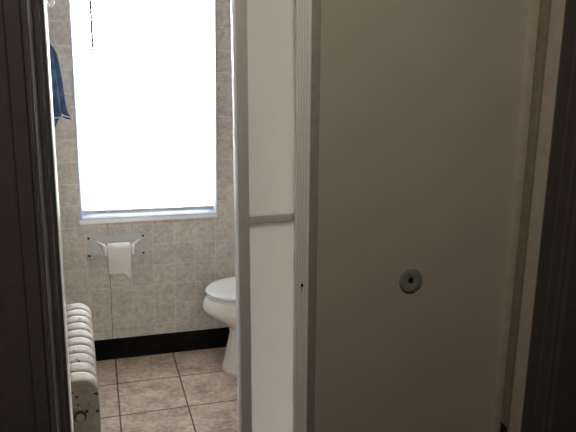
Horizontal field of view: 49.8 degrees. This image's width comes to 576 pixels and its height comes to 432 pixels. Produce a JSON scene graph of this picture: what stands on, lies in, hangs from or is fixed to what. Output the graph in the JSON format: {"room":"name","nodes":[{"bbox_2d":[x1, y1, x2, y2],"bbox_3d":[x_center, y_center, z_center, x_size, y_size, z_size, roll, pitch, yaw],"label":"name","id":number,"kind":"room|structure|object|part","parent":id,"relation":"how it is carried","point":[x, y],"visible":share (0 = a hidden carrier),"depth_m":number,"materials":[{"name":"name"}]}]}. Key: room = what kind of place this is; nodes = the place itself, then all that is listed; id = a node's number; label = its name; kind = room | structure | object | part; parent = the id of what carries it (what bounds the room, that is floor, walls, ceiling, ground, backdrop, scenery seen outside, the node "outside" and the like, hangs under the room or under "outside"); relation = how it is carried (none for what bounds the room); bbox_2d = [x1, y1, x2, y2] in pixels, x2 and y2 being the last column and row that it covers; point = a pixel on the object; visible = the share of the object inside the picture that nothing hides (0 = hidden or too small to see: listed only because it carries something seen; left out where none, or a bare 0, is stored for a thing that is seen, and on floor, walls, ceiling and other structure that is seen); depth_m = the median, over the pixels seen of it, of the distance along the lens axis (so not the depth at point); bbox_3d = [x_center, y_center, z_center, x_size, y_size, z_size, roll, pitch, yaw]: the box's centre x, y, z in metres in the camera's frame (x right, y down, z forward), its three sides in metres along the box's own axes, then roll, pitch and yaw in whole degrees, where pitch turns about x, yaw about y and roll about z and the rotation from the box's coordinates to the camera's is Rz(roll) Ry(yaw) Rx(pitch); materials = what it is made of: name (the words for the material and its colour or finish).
{"room":"bathroom","nodes":[
{"label":"bathroom","id":0,"kind":"room"},
{"bbox_2d":[46,0,234,340],"bbox_3d":[-0.437,-0.479,3.188,1.675,2.420,0.150,-3,13,-17],"label":"wall","id":1,"kind":"structure","parent":0,"point":[166,293],"depth_m":3.18,"materials":[{"name":"tile"}]},
{"bbox_2d":[86,233,144,257],"bbox_3d":[-0.853,0.156,3.085,0.282,0.111,0.072,-3,13,-17],"label":"toilet paper holder","id":2,"kind":"object","parent":1,"relation":"attached to","point":[97,247],"visible":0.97,"depth_m":3.10,"materials":[{"name":"grey metal"}]},
{"bbox_3d":[-0.916,0.159,3.073,0.087,0.060,0.041,11,16,38],"label":"arm","id":3,"kind":"part","parent":2,"relation":"part of","materials":[{"name":"white plastic"}]},
{"bbox_2d":[107,242,131,280],"bbox_3d":[-0.836,0.228,3.078,0.109,0.198,0.051,-3,13,-17],"label":"toilet paper roll","id":4,"kind":"object","parent":2,"relation":"on","point":[119,253],"visible":1,"depth_m":3.05,"materials":[{"name":"white paper"}]},
{"bbox_3d":[-0.774,0.152,3.117,0.041,0.060,0.087,5,13,16],"label":"arm","id":5,"kind":"part","parent":2,"relation":"part of","materials":[{"name":"white plastic"}]},
{"bbox_2d":[68,0,217,224],"bbox_3d":[-0.697,-0.647,3.036,0.681,1.356,0.128,-3,13,-17],"label":"window","id":6,"kind":"structure","parent":1,"relation":"in","point":[204,213],"depth_m":3.10,"materials":[{"name":"white plastic"}]},
{"bbox_3d":[-0.702,-0.893,3.020,0.661,0.828,0.025,-3,13,-17],"label":"sash","id":7,"kind":"part","parent":6,"relation":"part of","materials":[{"name":"white glass"}]},
{"bbox_2d":[71,0,213,214],"bbox_3d":[-0.687,-0.651,3.001,0.650,1.290,0.046,-3,13,-17],"label":"blind","id":8,"kind":"object","parent":6,"relation":"attached to","point":[128,172],"visible":1,"depth_m":3.03,"materials":[{"name":"white"}]},
{"bbox_3d":[-0.929,-0.635,2.935,0.001,1.243,0.022,-3,13,-17],"label":"ladder cord","id":9,"kind":"part","parent":8,"relation":"part of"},
{"bbox_3d":[-0.701,-0.033,3.146,0.650,0.020,0.024,-3,13,-17],"label":"rail","id":10,"kind":"part","parent":8,"relation":"part of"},
{"bbox_3d":[-0.439,-0.659,3.085,0.001,1.243,0.022,-3,13,-17],"label":"ladder cord","id":11,"kind":"part","parent":8,"relation":"part of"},
{"bbox_3d":[-0.435,-0.719,3.048,0.009,1.100,0.009,-3,13,-17],"label":"lift cord","id":12,"kind":"part","parent":8,"relation":"part of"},
{"bbox_3d":[-0.424,-0.720,3.051,0.009,1.100,0.009,-3,13,-17],"label":"lift cord","id":13,"kind":"part","parent":8,"relation":"part of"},
{"bbox_3d":[-0.706,-0.265,3.134,0.661,0.508,0.025,-3,13,-17],"label":"sash","id":14,"kind":"part","parent":6,"relation":"part of","materials":[{"name":"white glass"}]},
{"bbox_2d":[94,327,228,360],"bbox_3d":[-0.434,0.667,3.364,1.475,0.106,0.020,-3,13,-17],"label":"baseboard","id":15,"kind":"structure","parent":1,"relation":"attached to","point":[127,347],"depth_m":3.29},
{"bbox_2d":[96,347,237,431],"bbox_3d":[-0.151,0.977,2.486,1.675,0.100,2.255,-3,13,-17],"label":"floor","id":16,"kind":"structure","parent":0,"point":[186,391],"depth_m":2.88,"materials":[{"name":"tile"}]},
{"bbox_2d":[66,303,100,431],"bbox_3d":[-0.661,0.692,1.994,0.112,0.652,0.617,-3,13,-19],"label":"radiator","id":17,"kind":"object","parent":16,"relation":"on","point":[81,346],"visible":0.7,"depth_m":1.72,"materials":[{"name":"metal"}]},
{"bbox_2d":[203,276,236,374],"bbox_3d":[-0.034,0.377,3.141,0.800,0.784,0.450,-3,13,-17],"label":"toilet","id":18,"kind":"object","parent":16,"relation":"on","point":[219,303],"visible":0.19,"depth_m":3.01,"materials":[{"name":"white ceramic"}]},
{"bbox_3d":[-0.182,0.356,3.089,0.459,0.020,0.374,-3,13,-17],"label":"lid","id":19,"kind":"part","parent":18,"relation":"part of","materials":[{"name":"white plastic"}]},
{"bbox_3d":[-0.182,0.379,3.094,0.447,0.015,0.356,-3,13,-17],"label":"seat","id":20,"kind":"part","parent":18,"relation":"part of","materials":[{"name":"white plastic"}]},
{"bbox_3d":[0.051,-0.021,1.204,2.700,2.420,0.180,-3,13,-17],"label":"wall","id":21,"kind":"structure","parent":0,"visible":0},
{"bbox_2d":[0,0,54,431],"bbox_3d":[-0.443,0.165,0.977,0.116,2.140,0.031,-3,13,-17],"label":"trim","id":22,"kind":"structure","parent":21,"relation":"attached to","point":[26,396],"depth_m":0.95,"materials":[{"name":"brown paint"}]},
{"bbox_2d":[25,0,70,431],"bbox_3d":[-0.415,0.183,1.103,0.025,2.050,0.178,-3,13,-17],"label":"trim","id":23,"kind":"structure","parent":21,"relation":"attached to","point":[34,11],"depth_m":1.05,"materials":[{"name":"brown paint"}]},
{"bbox_2d":[43,0,73,431],"bbox_3d":[-0.420,0.169,1.164,0.002,2.048,0.061,-3,13,-17],"label":"trim","id":24,"kind":"structure","parent":21,"relation":"attached to","point":[44,1],"depth_m":1.11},
{"bbox_2d":[231,0,295,431],"bbox_3d":[0.151,0.143,1.287,0.523,2.034,0.027,-4,14,-17],"label":"door","id":25,"kind":"structure","parent":21,"relation":"in","point":[262,31],"depth_m":1.18,"materials":[{"name":"white"}]},
{"bbox_3d":[0.154,-0.412,1.155,0.478,0.812,0.003,-4,14,-17],"label":"panel","id":26,"kind":"part","parent":25,"relation":"part of","materials":[{"name":"white"}]},
{"bbox_3d":[0.152,-0.010,1.252,0.478,0.016,0.024,-4,14,-17],"label":"rail","id":27,"kind":"part","parent":25,"relation":"part of","materials":[{"name":"white wood"}]},
{"bbox_3d":[0.152,0.547,1.378,0.478,1.126,0.003,-4,14,-17],"label":"panel","id":28,"kind":"part","parent":25,"relation":"part of","materials":[{"name":"white"}]},
{"bbox_2d":[293,0,539,431],"bbox_3d":[0.245,0.152,1.264,0.495,2.034,0.033,-4,14,-17],"label":"door","id":29,"kind":"structure","parent":21,"relation":"in","point":[412,117],"depth_m":1.22,"materials":[{"name":"paint"}]},
{"bbox_3d":[0.248,0.130,1.253,0.050,0.050,0.004,-4,14,-17],"label":"finger pull","id":30,"kind":"part","parent":29,"relation":"part of","materials":[{"name":"grey plastic"}]},
{"bbox_2d":[499,0,551,431],"bbox_3d":[0.485,0.150,1.324,0.013,2.048,0.046,-3,13,-17],"label":"trim","id":31,"kind":"structure","parent":21,"relation":"attached to","point":[545,5],"depth_m":1.27,"materials":[{"name":"brown"}]},
{"bbox_3d":[0.482,0.497,1.391,0.002,0.064,0.020,-3,13,-17],"label":"strike plate","id":32,"kind":"part","parent":31,"relation":"part of","materials":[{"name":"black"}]},
{"bbox_2d":[509,0,565,431],"bbox_3d":[0.481,0.141,1.365,0.012,2.050,0.200,-3,13,-17],"label":"trim","id":33,"kind":"structure","parent":21,"relation":"attached to","point":[558,6],"depth_m":1.25,"materials":[{"name":"paint"}]},
{"bbox_2d":[521,0,575,431],"bbox_3d":[0.611,0.112,1.298,0.220,2.140,0.031,-3,13,-17],"label":"trim","id":34,"kind":"structure","parent":21,"relation":"attached to","point":[549,405],"depth_m":1.27,"materials":[{"name":"brown paint"}]},
{"bbox_3d":[-0.884,-0.218,1.993,0.100,2.420,1.925,-3,13,-17],"label":"wall","id":35,"kind":"structure","parent":0,"visible":0},
{"bbox_2d":[46,0,53,6],"bbox_3d":[-0.917,-0.772,2.324,0.081,0.185,0.028,-3,13,-17],"label":"robe hook","id":36,"kind":"object","parent":35,"relation":"attached to","point":[52,1],"visible":0.29,"depth_m":2.32,"materials":[{"name":"silver metal"}]},
{"bbox_2d":[49,43,72,128],"bbox_3d":[-0.900,-0.523,2.386,0.120,0.449,0.284,-3,13,-17],"label":"towel","id":37,"kind":"object","parent":36,"relation":"hanging from","point":[60,109],"visible":0.21,"depth_m":2.35,"materials":[{"name":"blue fabric"}]}
]}

